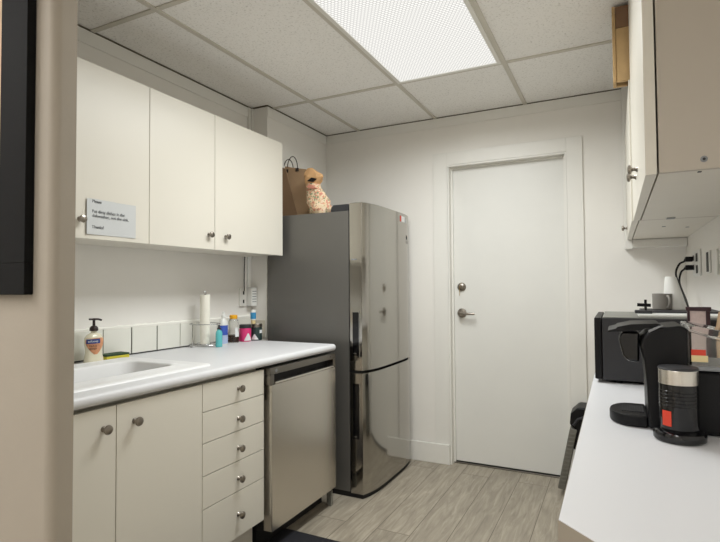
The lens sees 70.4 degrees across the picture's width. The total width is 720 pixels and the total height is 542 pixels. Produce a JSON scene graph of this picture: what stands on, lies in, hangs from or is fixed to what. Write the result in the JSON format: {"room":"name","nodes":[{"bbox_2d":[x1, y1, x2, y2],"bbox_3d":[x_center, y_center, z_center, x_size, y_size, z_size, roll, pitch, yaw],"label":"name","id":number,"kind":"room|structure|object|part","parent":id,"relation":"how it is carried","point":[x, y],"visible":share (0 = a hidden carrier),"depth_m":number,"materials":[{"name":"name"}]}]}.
{"room":"office kitchenette","nodes":[
{"label":"office kitchenette","id":0,"kind":"room"},
{"bbox_2d":[0,0,77,541],"bbox_3d":[-1.519,0.076,1.613,1.837,2.440,0.058,-1,-2,27],"label":"wall","id":1,"kind":"structure","parent":0,"point":[37,329],"depth_m":1.20,"materials":[{"name":"beige paint"}]},
{"bbox_2d":[0,0,36,294],"bbox_3d":[-1.060,-0.377,1.350,0.630,0.878,0.022,-1,-2,27],"label":"picture frame","id":2,"kind":"object","parent":1,"relation":"attached to","point":[17,17],"visible":1,"depth_m":1.21,"materials":[{"name":"black"}]},
{"bbox_2d":[0,0,1,99],"bbox_3d":[-1.058,-0.377,1.354,0.416,0.728,0.010,-1,-2,27],"label":"picture","id":3,"kind":"object","parent":2,"relation":"attached to","point":[0,0],"depth_m":1.27},
{"bbox_2d":[74,40,251,349],"bbox_3d":[-1.007,0.114,2.963,0.120,2.440,2.817,-1,-2,27],"label":"wall","id":4,"kind":"structure","parent":0,"point":[122,286],"depth_m":2.67,"materials":[{"name":"paint"}]},
{"bbox_2d":[75,57,149,245],"bbox_3d":[-1.240,-0.483,2.024,0.330,0.711,0.758,-1,-2,27],"label":"upper cabinet","id":5,"kind":"object","parent":4,"relation":"attached to","point":[112,126],"visible":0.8,"depth_m":2.13,"materials":[{"name":"beige laminate"}]},
{"bbox_3d":[-1.083,-0.204,1.990,0.030,0.032,0.032,-1,-2,27],"label":"knob","id":6,"kind":"part","parent":5,"relation":"part of","materials":[{"name":"silver metal"}]},
{"bbox_2d":[87,198,135,238],"bbox_3d":[-1.029,-0.216,2.122,0.004,0.144,0.232,-1,-2,26],"label":"paper notice","id":7,"kind":"object","parent":5,"relation":"attached to","point":[106,218],"visible":1,"depth_m":2.12,"materials":[{"name":"grey paper"}]},
{"bbox_2d":[74,315,250,362],"bbox_3d":[-1.145,0.340,2.533,0.010,0.152,1.916,-1,-2,27],"label":"tile backsplash","id":8,"kind":"structure","parent":4,"relation":"attached to","point":[138,338],"depth_m":2.63,"materials":[{"name":"grey tile"}]},
{"bbox_2d":[110,88,282,256],"bbox_3d":[-0.839,-0.461,2.822,0.330,0.711,1.026,-1,-2,27],"label":"upper cabinet","id":9,"kind":"object","parent":4,"relation":"attached to","point":[215,182],"visible":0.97,"depth_m":2.65,"materials":[{"name":"beige laminate"}]},
{"bbox_3d":[-0.862,-0.471,2.494,0.018,0.711,0.417,-1,-2,27],"label":"door","id":10,"kind":"part","parent":9,"relation":"part of","materials":[{"name":"beige laminate"}]},
{"bbox_3d":[-0.765,-0.186,2.622,0.030,0.032,0.032,-1,-2,27],"label":"knob","id":11,"kind":"part","parent":9,"relation":"part of","materials":[{"name":"silver metal"}]},
{"bbox_3d":[-0.708,-0.183,2.736,0.030,0.032,0.032,-1,-2,27],"label":"knob","id":12,"kind":"part","parent":9,"relation":"part of","materials":[{"name":"silver metal"}]},
{"bbox_3d":[-0.632,-0.459,2.953,0.018,0.711,0.605,-1,-2,27],"label":"door","id":13,"kind":"part","parent":9,"relation":"part of","materials":[{"name":"beige laminate"}]},
{"bbox_2d":[239,257,256,305],"bbox_3d":[-0.730,0.068,3.329,0.049,0.321,0.127,-1,-2,27],"label":"wall outlet","id":14,"kind":"object","parent":4,"relation":"attached to","point":[248,297],"visible":1,"depth_m":3.33,"materials":[{"name":"white paint"}]},
{"bbox_3d":[-0.759,0.169,3.307,0.012,0.117,0.067,-1,-2,27],"label":"plate","id":15,"kind":"part","parent":14,"relation":"part of","materials":[{"name":"white paint"}]},
{"bbox_2d":[244,257,244,290],"bbox_3d":[-0.751,0.019,3.316,0.009,0.225,0.020,-1,-2,4],"label":"power cord","id":16,"kind":"object","parent":14,"relation":"attached to","point":[244,257],"visible":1,"depth_m":3.32,"materials":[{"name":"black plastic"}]},
{"bbox_2d":[252,107,326,340],"bbox_3d":[-0.490,0.134,3.714,0.130,2.440,0.771,-1,-2,27],"label":"wall","id":17,"kind":"structure","parent":0,"point":[308,152],"depth_m":3.54,"materials":[{"name":"paint"}]},
{"bbox_2d":[255,256,267,337],"bbox_3d":[-0.658,0.166,3.363,0.122,0.544,0.013,-1,-2,27],"label":"trim","id":18,"kind":"structure","parent":17,"relation":"attached to","point":[264,322],"depth_m":3.34,"materials":[{"name":"beige tile"}]},
{"bbox_2d":[78,0,627,134],"bbox_3d":[-0.812,-1.198,1.336,3.800,0.080,6.000,-1,-2,27],"label":"ceiling","id":19,"kind":"structure","parent":0,"point":[288,41],"depth_m":2.67,"materials":[{"name":"tile"}]},
{"bbox_2d":[90,0,611,130],"bbox_3d":[-0.482,-1.165,1.105,2.531,0.007,5.485,-1,-2,27],"label":"trim","id":20,"kind":"structure","parent":19,"relation":"attached to","point":[152,9],"depth_m":2.61,"materials":[{"name":"beige paint"}]},
{"bbox_2d":[308,0,500,83],"bbox_3d":[0.223,-1.128,2.340,0.596,0.012,1.211,-1,-2,27],"label":"recessed light","id":21,"kind":"object","parent":19,"relation":"in","point":[410,40],"visible":1,"depth_m":2.43,"materials":[{"name":"white paint"}]},
{"bbox_2d":[287,459,567,541],"bbox_3d":[-0.794,1.320,1.258,3.800,0.080,6.000,-1,-2,27],"label":"floor","id":22,"kind":"structure","parent":0,"point":[427,501],"depth_m":2.82,"materials":[{"name":"plastic"}]},
{"bbox_2d":[72,383,201,541],"bbox_3d":[-1.083,0.869,1.830,0.721,0.862,0.739,-1,-2,27],"label":"base cabinet","id":23,"kind":"object","parent":22,"relation":"on","point":[137,460],"visible":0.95,"depth_m":1.76,"materials":[{"name":"beige laminate"}]},
{"bbox_3d":[-0.884,0.783,1.514,0.018,0.696,0.348,-1,-2,27],"label":"door","id":24,"kind":"part","parent":23,"relation":"part of","materials":[{"name":"beige laminate"}]},
{"bbox_3d":[-0.807,0.505,1.627,0.030,0.032,0.032,-1,-2,27],"label":"knob","id":25,"kind":"part","parent":23,"relation":"part of","materials":[{"name":"silver metal"}]},
{"bbox_3d":[-0.754,0.509,1.732,0.030,0.032,0.032,-1,-2,27],"label":"knob","id":26,"kind":"part","parent":23,"relation":"part of","materials":[{"name":"silver metal"}]},
{"bbox_3d":[-0.717,0.793,1.845,0.018,0.696,0.387,-1,-2,27],"label":"door","id":27,"kind":"part","parent":23,"relation":"part of","materials":[{"name":"beige laminate"}]},
{"bbox_2d":[74,340,335,409],"bbox_3d":[-0.859,0.427,2.315,0.712,0.038,1.786,-1,-2,27],"label":"countertop","id":28,"kind":"structure","parent":23,"relation":"on","point":[231,358],"depth_m":2.33,"materials":[{"name":"white laminate"}]},
{"bbox_2d":[83,318,102,362],"bbox_3d":[-1.185,0.309,2.274,0.057,0.199,0.090,-1,-2,27],"label":"soap dispenser","id":29,"kind":"object","parent":28,"relation":"on","point":[93,342],"visible":0.99,"depth_m":2.25,"materials":[{"name":"beige plastic"}]},
{"bbox_2d":[103,351,128,359],"bbox_3d":[-1.153,0.398,2.394,0.067,0.027,0.117,-1,-2,31],"label":"sponge","id":30,"kind":"object","parent":28,"relation":"on","point":[113,355],"visible":0.66,"depth_m":2.38,"materials":[{"name":"yellow"}]},
{"bbox_2d":[74,357,210,392],"bbox_3d":[-1.053,0.478,1.906,0.540,0.182,0.865,-1,-2,27],"label":"sink","id":31,"kind":"object","parent":28,"relation":"in","point":[88,376],"visible":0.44,"depth_m":2.12,"materials":[{"name":"white ceramic"}]},
{"bbox_2d":[189,291,220,347],"bbox_3d":[-0.875,0.269,2.884,0.174,0.313,0.174,-1,-2,27],"label":"paper towel holder","id":32,"kind":"object","parent":28,"relation":"on","point":[192,324],"visible":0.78,"depth_m":2.82,"materials":[{"name":"silver metal"}]},
{"bbox_2d":[200,295,209,343],"bbox_3d":[-0.875,0.273,2.884,0.055,0.276,0.055,-1,-2,27],"label":"paper towel roll","id":33,"kind":"object","parent":32,"relation":"on","point":[204,299],"visible":0.99,"depth_m":2.86,"materials":[{"name":"white paper"}]},
{"bbox_2d":[215,325,221,346],"bbox_3d":[-0.788,0.362,2.853,0.034,0.123,0.042,-1,-2,27],"label":"dish soap bottle","id":34,"kind":"object","parent":28,"relation":"on","point":[218,343],"visible":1,"depth_m":2.84,"materials":[{"name":"teal plastic"}]},
{"bbox_2d":[219,312,227,344],"bbox_3d":[-0.795,0.332,2.974,0.042,0.191,0.056,-1,-2,27],"label":"spray bottle","id":35,"kind":"object","parent":28,"relation":"on","point":[224,325],"visible":0.85,"depth_m":2.96,"materials":[{"name":"white plastic"}]},
{"bbox_2d":[228,315,238,342],"bbox_3d":[-0.765,0.348,3.089,0.069,0.165,0.068,-1,-2,27],"label":"bottle","id":36,"kind":"object","parent":28,"relation":"on","point":[233,333],"visible":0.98,"depth_m":3.06,"materials":[{"name":"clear plastic"}]},
{"bbox_2d":[239,324,250,341],"bbox_3d":[-0.707,0.381,3.147,0.073,0.103,0.072,-1,-2,27],"label":"jar","id":37,"kind":"object","parent":28,"relation":"on","point":[245,329],"visible":1,"depth_m":3.12,"materials":[{"name":"pink plastic"}]},
{"bbox_3d":[-0.707,0.340,3.148,0.072,0.021,0.072,-1,-2,27],"label":"lid","id":38,"kind":"part","parent":37,"relation":"part of","materials":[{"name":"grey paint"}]},
{"bbox_2d":[251,323,261,340],"bbox_3d":[-0.652,0.382,3.211,0.073,0.103,0.073,-1,-2,27],"label":"jar","id":39,"kind":"object","parent":28,"relation":"on","point":[256,329],"visible":0.94,"depth_m":3.18,"materials":[{"name":"grey"}]},
{"bbox_2d":[250,310,255,323],"bbox_3d":[-0.671,0.287,3.211,0.035,0.087,0.035,-1,-2,27],"label":"bottle","id":40,"kind":"object","parent":39,"relation":"on","point":[252,312],"visible":1,"depth_m":3.20,"materials":[{"name":"blue plastic"}]},
{"bbox_3d":[-0.653,0.341,3.213,0.072,0.021,0.072,-1,-2,27],"label":"lid","id":41,"kind":"part","parent":39,"relation":"part of","materials":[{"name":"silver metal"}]},
{"bbox_2d":[193,369,263,541],"bbox_3d":[-0.828,0.883,2.338,0.721,0.862,0.394,-1,-2,27],"label":"base cabinet","id":42,"kind":"object","parent":22,"relation":"on","point":[232,404],"visible":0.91,"depth_m":2.18,"materials":[{"name":"beige laminate"}]},
{"bbox_3d":[-0.543,0.510,2.205,0.018,0.112,0.393,-1,-2,27],"label":"drawer","id":43,"kind":"part","parent":42,"relation":"part of","materials":[{"name":"beige laminate"}]},
{"bbox_3d":[-0.539,1.047,2.188,0.018,0.192,0.393,-1,-2,27],"label":"drawer","id":44,"kind":"part","parent":42,"relation":"part of","materials":[{"name":"beige laminate"}]},
{"bbox_3d":[-0.541,0.884,2.194,0.018,0.126,0.393,-1,-2,27],"label":"drawer","id":45,"kind":"part","parent":42,"relation":"part of","materials":[{"name":"beige laminate"}]},
{"bbox_3d":[-0.541,0.755,2.198,0.018,0.126,0.393,-1,-2,27],"label":"drawer","id":46,"kind":"part","parent":42,"relation":"part of","materials":[{"name":"beige laminate"}]},
{"bbox_3d":[-0.542,0.629,2.201,0.018,0.121,0.393,-1,-2,27],"label":"drawer","id":47,"kind":"part","parent":42,"relation":"part of","materials":[{"name":"beige laminate"}]},
{"bbox_3d":[-0.510,1.047,2.194,0.030,0.032,0.032,-1,-2,27],"label":"knob","id":48,"kind":"part","parent":42,"relation":"part of","materials":[{"name":"silver metal"}]},
{"bbox_3d":[-0.511,0.894,2.199,0.030,0.032,0.032,-1,-2,27],"label":"knob","id":49,"kind":"part","parent":42,"relation":"part of","materials":[{"name":"silver metal"}]},
{"bbox_3d":[-0.512,0.764,2.203,0.030,0.032,0.032,-1,-2,27],"label":"knob","id":50,"kind":"part","parent":42,"relation":"part of","materials":[{"name":"silver metal"}]},
{"bbox_3d":[-0.513,0.638,2.207,0.030,0.032,0.032,-1,-2,27],"label":"knob","id":51,"kind":"part","parent":42,"relation":"part of","materials":[{"name":"silver metal"}]},
{"bbox_3d":[-0.514,0.508,2.211,0.030,0.032,0.032,-1,-2,27],"label":"knob","id":52,"kind":"part","parent":42,"relation":"part of","materials":[{"name":"silver metal"}]},
{"bbox_2d":[252,352,335,541],"bbox_3d":[-0.583,0.896,2.794,0.698,0.860,0.618,-1,-2,27],"label":"dishwasher","id":53,"kind":"object","parent":22,"relation":"on","point":[300,409],"visible":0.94,"depth_m":2.57,"materials":[{"name":"silver metal"}]},
{"bbox_3d":[-0.302,0.502,2.664,0.051,0.080,0.618,-1,-2,27],"label":"control panel","id":54,"kind":"part","parent":53,"relation":"part of","materials":[{"name":"silver metal"}]},
{"bbox_2d":[267,528,338,541],"bbox_3d":[-0.285,1.292,1.974,0.730,0.012,1.035,-1,-2,27],"label":"floor mat","id":55,"kind":"object","parent":22,"relation":"on","point":[286,535],"visible":1,"depth_m":2.50,"materials":[{"name":"black rubber"}]},
{"bbox_2d":[268,202,410,498],"bbox_3d":[-0.103,0.475,3.472,0.725,1.736,0.766,-1,-2,27],"label":"refrigerator","id":56,"kind":"object","parent":22,"relation":"on","point":[340,279],"visible":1,"depth_m":3.12,"materials":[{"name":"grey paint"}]},
{"bbox_2d":[282,156,309,215],"bbox_3d":[-0.430,-0.562,3.459,0.276,0.428,0.132,-1,-2,27],"label":"paper bag","id":57,"kind":"object","parent":56,"relation":"on","point":[294,199],"visible":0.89,"depth_m":3.41,"materials":[{"name":"brown paper"}]},
{"bbox_3d":[-0.469,-0.525,3.409,0.128,0.352,0.008,-1,-2,27],"label":"panel","id":58,"kind":"part","parent":57,"relation":"part of","materials":[{"name":"brown paper"}]},
{"bbox_2d":[304,168,331,213],"bbox_3d":[-0.267,-0.509,3.237,0.196,0.306,0.122,-1,-2,27],"label":"animal figurine","id":59,"kind":"object","parent":56,"relation":"on","point":[318,201],"visible":0.97,"depth_m":3.21,"materials":[{"name":"beige plastic"}]},
{"bbox_2d":[307,184,317,188],"bbox_3d":[-0.300,-0.532,3.221,0.075,0.033,0.029,-1,-2,27],"label":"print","id":60,"kind":"object","parent":59,"relation":"attached to","point":[309,186],"depth_m":3.21,"materials":[{"name":"pink"}]},
{"bbox_3d":[-0.001,0.823,2.985,0.004,0.340,0.004,-1,-2,27],"label":"handle trim","id":61,"kind":"part","parent":56,"relation":"part of","materials":[{"name":"silver metal"}]},
{"bbox_3d":[-0.004,0.371,2.999,0.004,0.275,0.004,-1,-2,27],"label":"handle trim","id":62,"kind":"part","parent":56,"relation":"part of","materials":[{"name":"silver metal"}]},
{"bbox_3d":[0.164,0.099,3.350,0.122,0.994,0.762,-1,-2,27],"label":"door","id":63,"kind":"part","parent":56,"relation":"part of","materials":[{"name":"silver metal"}]},
{"bbox_3d":[0.170,0.960,3.324,0.122,0.702,0.762,-1,-2,27],"label":"door","id":64,"kind":"part","parent":56,"relation":"part of","materials":[{"name":"silver metal"}]},
{"bbox_2d":[558,402,586,489],"bbox_3d":[1.287,1.059,3.033,0.200,0.526,0.194,-1,-2,27],"label":"step stool","id":65,"kind":"object","parent":22,"relation":"on","point":[577,413],"visible":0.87,"depth_m":2.97,"materials":[{"name":"grey plastic"}]},
{"bbox_3d":[1.268,0.867,2.951,0.080,0.072,0.020,-2,-2,32],"label":"handle","id":66,"kind":"part","parent":65,"relation":"part of","materials":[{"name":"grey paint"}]},
{"bbox_3d":[1.323,0.936,3.032,0.131,0.281,0.170,-1,-2,27],"label":"seat","id":67,"kind":"part","parent":65,"relation":"part of","materials":[{"name":"black plastic"}]},
{"bbox_3d":[1.089,0.854,1.820,0.437,0.861,2.632,-1,-2,27],"label":"base cabinet","id":68,"kind":"object","parent":22,"relation":"on","visible":0},
{"bbox_2d":[558,373,719,541],"bbox_3d":[1.069,0.403,1.801,0.445,0.038,2.713,-1,-2,27],"label":"countertop","id":69,"kind":"structure","parent":68,"relation":"on","point":[625,483],"depth_m":0.86,"materials":[{"name":"white laminate"}]},
{"bbox_2d":[594,311,716,382],"bbox_3d":[1.090,0.273,1.868,0.407,0.225,0.431,-1,-2,27],"label":"microwave","id":70,"kind":"object","parent":69,"relation":"on","point":[610,363],"visible":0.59,"depth_m":1.74,"materials":[{"name":"grey paint"}]},
{"bbox_3d":[0.918,0.272,1.954,0.023,0.211,0.431,-1,-2,27],"label":"door","id":71,"kind":"part","parent":70,"relation":"part of","materials":[{"name":"black plastic"}]},
{"bbox_3d":[1.100,0.162,1.867,0.379,0.003,0.422,-1,-2,27],"label":"panel","id":72,"kind":"part","parent":70,"relation":"part of","materials":[{"name":"grey metal"}]},
{"bbox_2d":[637,313,717,317],"bbox_3d":[1.153,0.154,1.851,0.265,0.009,0.370,-1,-2,27],"label":"tray","id":73,"kind":"object","parent":70,"relation":"on","point":[673,315],"visible":0.45,"depth_m":1.72,"materials":[{"name":"white plastic"}]},
{"bbox_2d":[635,300,652,313],"bbox_3d":[0.999,0.125,1.801,0.054,0.048,0.050,-1,-2,27],"label":"bottle opener","id":74,"kind":"object","parent":73,"relation":"on","point":[645,305],"visible":1,"depth_m":1.79,"materials":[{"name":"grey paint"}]},
{"bbox_3d":[1.000,0.120,1.800,0.043,0.014,0.012,-1,-2,27],"label":"handle","id":75,"kind":"part","parent":74,"relation":"part of","materials":[{"name":"black plastic"}]},
{"bbox_2d":[639,308,719,313],"bbox_3d":[1.177,0.147,1.890,0.245,0.006,0.240,-1,-2,27],"label":"cutting board","id":76,"kind":"object","parent":73,"relation":"on","point":[712,311],"visible":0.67,"depth_m":1.81,"materials":[{"name":"grey paint"}]},
{"bbox_2d":[652,293,671,309],"bbox_3d":[1.128,0.114,1.905,0.066,0.060,0.085,-1,-2,27],"label":"mug","id":77,"kind":"object","parent":76,"relation":"on","point":[660,301],"visible":1,"depth_m":1.89,"materials":[{"name":"grey ceramic"}]},
{"bbox_3d":[1.130,0.113,1.870,0.008,0.050,0.026,-1,-2,9],"label":"handle","id":78,"kind":"part","parent":77,"relation":"part of","materials":[{"name":"grey ceramic"}]},
{"bbox_2d":[664,277,686,309],"bbox_3d":[1.184,0.083,1.922,0.080,0.123,0.080,-1,-2,27],"label":"pitcher","id":79,"kind":"object","parent":76,"relation":"on","point":[671,285],"visible":0.78,"depth_m":1.90,"materials":[{"name":"white plastic"}]},
{"bbox_2d":[608,320,719,435],"bbox_3d":[0.769,0.245,1.221,0.314,0.244,0.178,-1,-2,27],"label":"coffee maker","id":80,"kind":"object","parent":69,"relation":"on","point":[689,343],"visible":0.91,"depth_m":1.17,"materials":[{"name":"black plastic"}]},
{"bbox_2d":[610,403,647,427],"bbox_3d":[0.667,0.354,1.273,0.081,0.029,0.144,-1,-2,27],"label":"drip tray","id":81,"kind":"object","parent":80,"relation":"on","point":[629,414],"depth_m":1.23,"materials":[{"name":"black plastic"}]},
{"bbox_3d":[0.679,0.137,1.271,0.111,0.024,0.143,-1,-2,27],"label":"lid handle","id":82,"kind":"part","parent":80,"relation":"part of","materials":[{"name":"black plastic"}]},
{"bbox_3d":[0.842,0.144,1.188,0.148,0.042,0.174,-1,-2,27],"label":"tank lid","id":83,"kind":"part","parent":80,"relation":"part of","materials":[{"name":"clear plastic"}]},
{"bbox_3d":[0.841,0.174,1.188,0.144,0.075,0.166,-1,-2,27],"label":"water tank","id":84,"kind":"part","parent":80,"relation":"part of","materials":[{"name":"clear plastic"}]},
{"bbox_3d":[0.843,0.294,1.183,0.146,0.142,0.175,-1,-2,27],"label":"tank","id":85,"kind":"part","parent":80,"relation":"part of","materials":[{"name":"black plastic"}]},
{"bbox_2d":[653,364,707,445],"bbox_3d":[0.690,0.285,1.106,0.101,0.160,0.101,-1,-2,27],"label":"milk frother","id":86,"kind":"object","parent":69,"relation":"on","point":[679,410],"visible":1,"depth_m":1.07,"materials":[{"name":"black plastic"}]},
{"bbox_3d":[0.690,0.208,1.109,0.078,0.008,0.078,-1,-2,27],"label":"lid","id":87,"kind":"part","parent":86,"relation":"part of","materials":[{"name":"grey paint"}]},
{"bbox_2d":[685,307,710,325],"bbox_3d":[1.037,0.243,1.560,0.067,0.266,0.050,-1,-2,27],"label":"holder","id":88,"kind":"object","parent":69,"relation":"on","point":[701,315],"visible":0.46,"depth_m":1.56,"materials":[{"name":"red"}]},
{"bbox_2d":[716,312,719,327],"bbox_3d":[1.095,0.246,1.492,0.085,0.255,0.060,-1,-2,27],"label":"coffee bag","id":89,"kind":"object","parent":69,"relation":"on","point":[718,317],"visible":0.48,"depth_m":1.51,"materials":[{"name":"paper"}]},
{"bbox_2d":[326,100,686,442],"bbox_3d":[0.784,0.120,3.573,2.533,2.440,0.120,-1,-2,27],"label":"wall","id":90,"kind":"structure","parent":0,"point":[393,172],"depth_m":3.51,"materials":[{"name":"paint"}]},
{"bbox_2d":[77,24,620,144],"bbox_3d":[0.054,-0.978,2.393,2.330,0.293,2.697,-1,-2,27],"label":"trim","id":91,"kind":"structure","parent":90,"relation":"attached to","point":[85,36],"depth_m":3.32,"materials":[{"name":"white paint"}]},
{"bbox_2d":[410,440,449,464],"bbox_3d":[0.639,1.273,3.526,2.010,0.135,0.014,-1,-2,27],"label":"baseboard","id":92,"kind":"structure","parent":90,"relation":"attached to","point":[420,450],"depth_m":3.59,"materials":[{"name":"white paint"}]},
{"bbox_2d":[433,135,587,472],"bbox_3d":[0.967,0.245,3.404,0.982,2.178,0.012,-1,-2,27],"label":"trim","id":93,"kind":"structure","parent":90,"relation":"attached to","point":[572,146],"depth_m":3.40,"materials":[{"name":"white paint"}]},
{"bbox_2d":[453,158,568,477],"bbox_3d":[1.001,0.298,3.458,0.760,2.074,0.118,-1,-2,27],"label":"door","id":94,"kind":"structure","parent":90,"relation":"in","point":[510,290],"depth_m":3.45,"materials":[{"name":"paint"}]},
{"bbox_3d":[0.737,0.294,3.558,0.134,0.066,0.059,-1,-2,27],"label":"handle","id":95,"kind":"part","parent":94,"relation":"part of","materials":[{"name":"silver metal"}]},
{"bbox_2d":[621,86,632,249],"bbox_3d":[1.601,-0.622,3.064,0.040,0.984,0.080,-1,-2,27],"label":"trim","id":96,"kind":"structure","parent":90,"relation":"attached to","point":[624,90],"depth_m":3.04,"materials":[{"name":"white paint"}]},
{"bbox_2d":[633,237,686,247],"bbox_3d":[1.745,-0.163,2.982,0.272,0.046,0.086,-1,-2,27],"label":"trim","id":97,"kind":"structure","parent":90,"relation":"attached to","point":[662,242],"depth_m":2.95,"materials":[{"name":"white paint"}]},
{"bbox_2d":[686,215,719,310],"bbox_3d":[0.739,0.026,0.528,0.120,2.440,5.607,-1,-2,27],"label":"wall","id":98,"kind":"structure","parent":0,"point":[704,290],"depth_m":2.33,"materials":[{"name":"paint"}]},
{"bbox_2d":[621,80,716,239],"bbox_3d":[1.475,-0.498,2.523,0.331,0.599,0.984,-1,-2,27],"label":"upper cabinet","id":99,"kind":"object","parent":98,"relation":"attached to","point":[677,227],"visible":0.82,"depth_m":2.37,"materials":[{"name":"laminate"}]},
{"bbox_2d":[612,4,629,87],"bbox_3d":[1.239,-0.974,2.159,0.308,0.328,0.078,-1,-2,27],"label":"wooden crate","id":100,"kind":"object","parent":99,"relation":"on","point":[620,21],"visible":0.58,"depth_m":2.18,"materials":[{"name":"brown wood"}]},
{"bbox_3d":[1.475,-0.489,2.798,0.025,0.599,0.490,-1,-2,27],"label":"door","id":101,"kind":"part","parent":99,"relation":"part of","materials":[{"name":"beige laminate"}]},
{"bbox_3d":[1.254,-0.501,2.357,0.025,0.599,0.490,-1,-2,27],"label":"door","id":102,"kind":"part","parent":99,"relation":"part of","materials":[{"name":"beige laminate"}]},
{"bbox_3d":[1.284,-0.511,2.077,0.272,0.597,0.017,-1,-2,27],"label":"panel","id":103,"kind":"part","parent":99,"relation":"part of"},
{"bbox_2d":[626,0,719,220],"bbox_3d":[1.030,-0.685,1.638,0.325,0.929,1.001,-1,-2,27],"label":"upper cabinet","id":104,"kind":"object","parent":98,"relation":"attached to","point":[674,45],"visible":1,"depth_m":1.23,"materials":[{"name":"laminate"}]},
{"bbox_3d":[0.938,-0.324,1.766,0.030,0.032,0.032,-1,-2,27],"label":"knob","id":105,"kind":"part","parent":104,"relation":"part of","materials":[{"name":"silver metal"}]},
{"bbox_3d":[0.879,-0.327,1.649,0.030,0.032,0.032,-1,-2,27],"label":"knob","id":106,"kind":"part","parent":104,"relation":"part of","materials":[{"name":"silver metal"}]},
{"bbox_3d":[1.036,-0.678,1.916,0.025,0.927,0.497,-1,-2,27],"label":"door","id":107,"kind":"part","parent":104,"relation":"part of","materials":[{"name":"beige laminate"}]},
{"bbox_3d":[0.811,-0.690,1.470,0.025,0.927,0.497,-1,-2,27],"label":"door","id":108,"kind":"part","parent":104,"relation":"part of","materials":[{"name":"beige laminate"}]},
{"bbox_3d":[0.837,-0.700,1.188,0.266,0.925,0.017,-1,-2,27],"label":"panel","id":109,"kind":"part","parent":104,"relation":"part of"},
{"bbox_2d":[675,257,692,306],"bbox_3d":[1.521,0.134,2.342,0.089,0.431,0.684,-1,-2,27],"label":"power cord","id":110,"kind":"object","parent":98,"relation":"attached to","point":[687,259],"visible":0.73,"depth_m":2.59,"materials":[{"name":"black plastic"}]},
{"bbox_2d":[678,265,692,304],"bbox_3d":[1.526,0.156,2.339,0.084,0.388,0.684,-1,-2,27],"label":"power cord","id":111,"kind":"object","parent":98,"relation":"attached to","point":[687,267],"visible":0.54,"depth_m":2.60,"materials":[{"name":"black plastic"}]},
{"bbox_2d":[692,249,701,276],"bbox_3d":[1.648,-0.038,2.490,0.010,0.128,0.301,-1,-2,27],"label":"wall outlet","id":112,"kind":"object","parent":98,"relation":"attached to","point":[697,267],"visible":1,"depth_m":2.48,"materials":[{"name":"white plastic"}]},
{"bbox_2d":[706,251,710,272],"bbox_3d":[1.508,-0.039,2.210,0.010,0.095,0.075,-1,-2,27],"label":"wall outlet","id":113,"kind":"object","parent":98,"relation":"attached to","point":[708,253],"visible":1,"depth_m":2.19,"materials":[{"name":"white plastic"}]},
{"bbox_2d":[706,252,708,271],"bbox_3d":[1.504,-0.039,2.212,0.002,0.085,0.050,-1,-2,27],"label":"socket","id":114,"kind":"object","parent":113,"relation":"attached to","point":[707,253],"depth_m":2.20,"materials":[{"name":"black"}]},
{"bbox_2d":[713,248,718,274],"bbox_3d":[1.428,-0.036,2.049,0.008,0.105,0.075,-1,-2,27],"label":"wall outlet","id":115,"kind":"object","parent":98,"relation":"attached to","point":[715,251],"visible":1,"depth_m":2.02,"materials":[{"name":"white paint"}]}
]}

